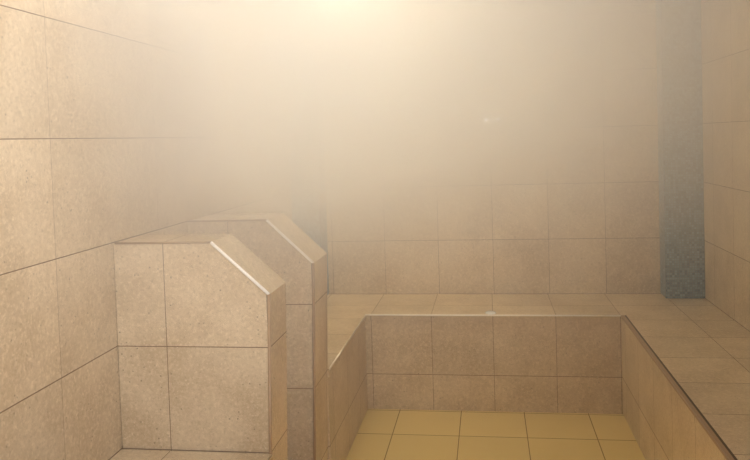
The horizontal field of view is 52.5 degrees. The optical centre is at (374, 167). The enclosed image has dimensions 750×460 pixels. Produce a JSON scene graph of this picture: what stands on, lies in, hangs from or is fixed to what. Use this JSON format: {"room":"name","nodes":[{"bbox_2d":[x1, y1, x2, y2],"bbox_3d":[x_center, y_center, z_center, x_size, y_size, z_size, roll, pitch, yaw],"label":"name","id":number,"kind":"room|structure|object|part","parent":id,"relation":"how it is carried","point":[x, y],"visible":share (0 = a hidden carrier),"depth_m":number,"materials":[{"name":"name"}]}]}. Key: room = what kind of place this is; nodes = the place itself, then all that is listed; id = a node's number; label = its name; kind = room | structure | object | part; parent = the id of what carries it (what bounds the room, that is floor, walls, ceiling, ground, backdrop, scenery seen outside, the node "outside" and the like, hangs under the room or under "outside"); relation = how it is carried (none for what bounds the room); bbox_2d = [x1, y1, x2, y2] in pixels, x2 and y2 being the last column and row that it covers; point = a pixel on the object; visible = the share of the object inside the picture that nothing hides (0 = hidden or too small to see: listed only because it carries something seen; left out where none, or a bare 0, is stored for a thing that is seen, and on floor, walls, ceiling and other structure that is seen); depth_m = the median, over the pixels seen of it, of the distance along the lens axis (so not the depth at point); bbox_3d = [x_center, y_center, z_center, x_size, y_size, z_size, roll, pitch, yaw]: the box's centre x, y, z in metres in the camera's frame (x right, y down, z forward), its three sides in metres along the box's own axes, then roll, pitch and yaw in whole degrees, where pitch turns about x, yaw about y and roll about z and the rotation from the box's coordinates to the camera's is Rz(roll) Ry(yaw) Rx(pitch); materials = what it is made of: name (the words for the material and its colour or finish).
{"room":"spa","nodes":[
{"label":"spa","id":0,"kind":"room"},
{"bbox_2d":[0,0,291,459],"bbox_3d":[-0.845,0.228,1.976,0.100,2.380,4.854,-1,2,8],"label":"wall","id":1,"kind":"structure","parent":0,"point":[120,120],"depth_m":2.13,"materials":[{"name":"beige tile"}]},
{"bbox_2d":[319,0,660,293],"bbox_3d":[0.644,0.095,4.257,2.384,2.380,0.100,-1,2,8],"label":"wall","id":2,"kind":"structure","parent":0,"point":[560,195],"depth_m":4.20,"materials":[{"name":"beige tile"}]},
{"bbox_2d":[483,115,500,123],"bbox_3d":[0.642,-0.265,4.179,0.100,0.044,0.024,-1,2,8],"label":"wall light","id":3,"kind":"object","parent":2,"relation":"attached to","point":[490,118],"visible":1,"depth_m":4.18,"materials":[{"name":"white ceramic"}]},
{"bbox_2d":[346,409,644,459],"bbox_3d":[0.320,1.338,1.852,2.184,0.100,4.854,-1,2,8],"label":"floor","id":4,"kind":"structure","parent":0,"point":[383,434],"depth_m":3.44,"materials":[{"name":"yellow tile"}]},
{"bbox_2d":[110,450,272,459],"bbox_3d":[-0.700,1.115,0.882,0.457,0.483,2.655,-1,2,8],"label":"tiled bench","id":5,"kind":"object","parent":4,"relation":"on","point":[122,454],"visible":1,"depth_m":2.16,"materials":[{"name":"beige tile"}]},
{"bbox_2d":[114,234,286,459],"bbox_3d":[-0.499,0.752,2.276,0.465,1.090,0.185,-1,2,8],"label":"divider","id":6,"kind":"object","parent":4,"relation":"on","point":[201,318],"visible":0.93,"depth_m":2.19,"materials":[{"name":"beige tile"}]},
{"bbox_3d":[-0.610,0.216,2.180,0.289,0.006,0.006,-1,2,8],"label":"trim","id":7,"kind":"part","parent":6,"relation":"part of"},
{"bbox_3d":[-0.383,0.285,2.150,0.171,0.155,0.009,-1,2,8],"label":"chamfer trim","id":8,"kind":"part","parent":6,"relation":"part of","materials":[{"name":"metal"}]},
{"bbox_3d":[-0.297,0.826,2.161,0.036,0.938,0.010,-1,2,8],"label":"corner trim","id":9,"kind":"part","parent":6,"relation":"part of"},
{"bbox_2d":[188,213,327,459],"bbox_3d":[-0.415,0.726,2.847,0.465,1.092,0.234,-1,2,8],"label":"divider","id":10,"kind":"object","parent":4,"relation":"on","point":[276,240],"visible":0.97,"depth_m":2.72,"materials":[{"name":"beige tile"}]},
{"bbox_3d":[-0.529,0.191,2.727,0.289,0.006,0.006,-1,2,8],"label":"trim","id":11,"kind":"part","parent":10,"relation":"part of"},
{"bbox_3d":[-0.302,0.263,2.697,0.171,0.161,0.009,-1,2,8],"label":"chamfer trim","id":12,"kind":"part","parent":10,"relation":"part of","materials":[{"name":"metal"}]},
{"bbox_3d":[-0.217,0.804,2.707,0.036,0.934,0.010,-1,2,8],"label":"corner trim","id":13,"kind":"part","parent":10,"relation":"part of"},
{"bbox_2d":[327,294,749,459],"bbox_3d":[0.311,1.046,1.841,2.180,0.485,4.850,-1,2,8],"label":"tiled bench","id":14,"kind":"object","parent":4,"relation":"on","point":[677,370],"visible":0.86,"depth_m":3.70,"materials":[{"name":"beige tile"}]},
{"bbox_2d":[284,0,328,294],"bbox_3d":[-0.382,-0.165,4.259,0.161,1.794,0.168,-1,2,8],"label":"post","id":15,"kind":"object","parent":14,"relation":"on","point":[302,17],"visible":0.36,"depth_m":4.18,"materials":[{"name":"blue tile"}]},
{"bbox_3d":[-0.112,0.762,3.383,0.008,0.008,0.896,-1,2,8],"label":"edge trim","id":16,"kind":"part","parent":14,"relation":"part of","materials":[{"name":"beige tile"}]},
{"bbox_2d":[485,311,495,313],"bbox_3d":[0.575,0.719,3.779,0.056,0.008,0.073,-1,2,8],"label":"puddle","id":17,"kind":"object","parent":14,"relation":"on","point":[486,312],"visible":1,"depth_m":3.76,"materials":[{"name":"clear liquid"}]},
{"bbox_3d":[0.567,0.726,3.733,1.241,0.008,0.008,-1,2,8],"label":"edge trim","id":18,"kind":"part","parent":14,"relation":"part of","materials":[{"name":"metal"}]},
{"bbox_3d":[0.865,0.803,1.499,0.008,0.008,4.340,-1,2,8],"label":"edge trim","id":19,"kind":"part","parent":14,"relation":"part of","materials":[{"name":"beige tile"}]},
{"bbox_2d":[656,0,704,297],"bbox_3d":[1.599,-0.216,3.986,0.196,1.794,0.128,-1,2,8],"label":"post","id":20,"kind":"object","parent":14,"relation":"on","point":[678,22],"visible":1,"depth_m":3.93,"materials":[{"name":"blue tile"}]},
{"bbox_2d":[701,0,749,331],"bbox_3d":[1.414,0.170,1.641,0.100,2.380,4.854,-1,2,8],"label":"wall","id":21,"kind":"structure","parent":0,"point":[725,24],"depth_m":3.53,"materials":[{"name":"beige tile"}]}
]}

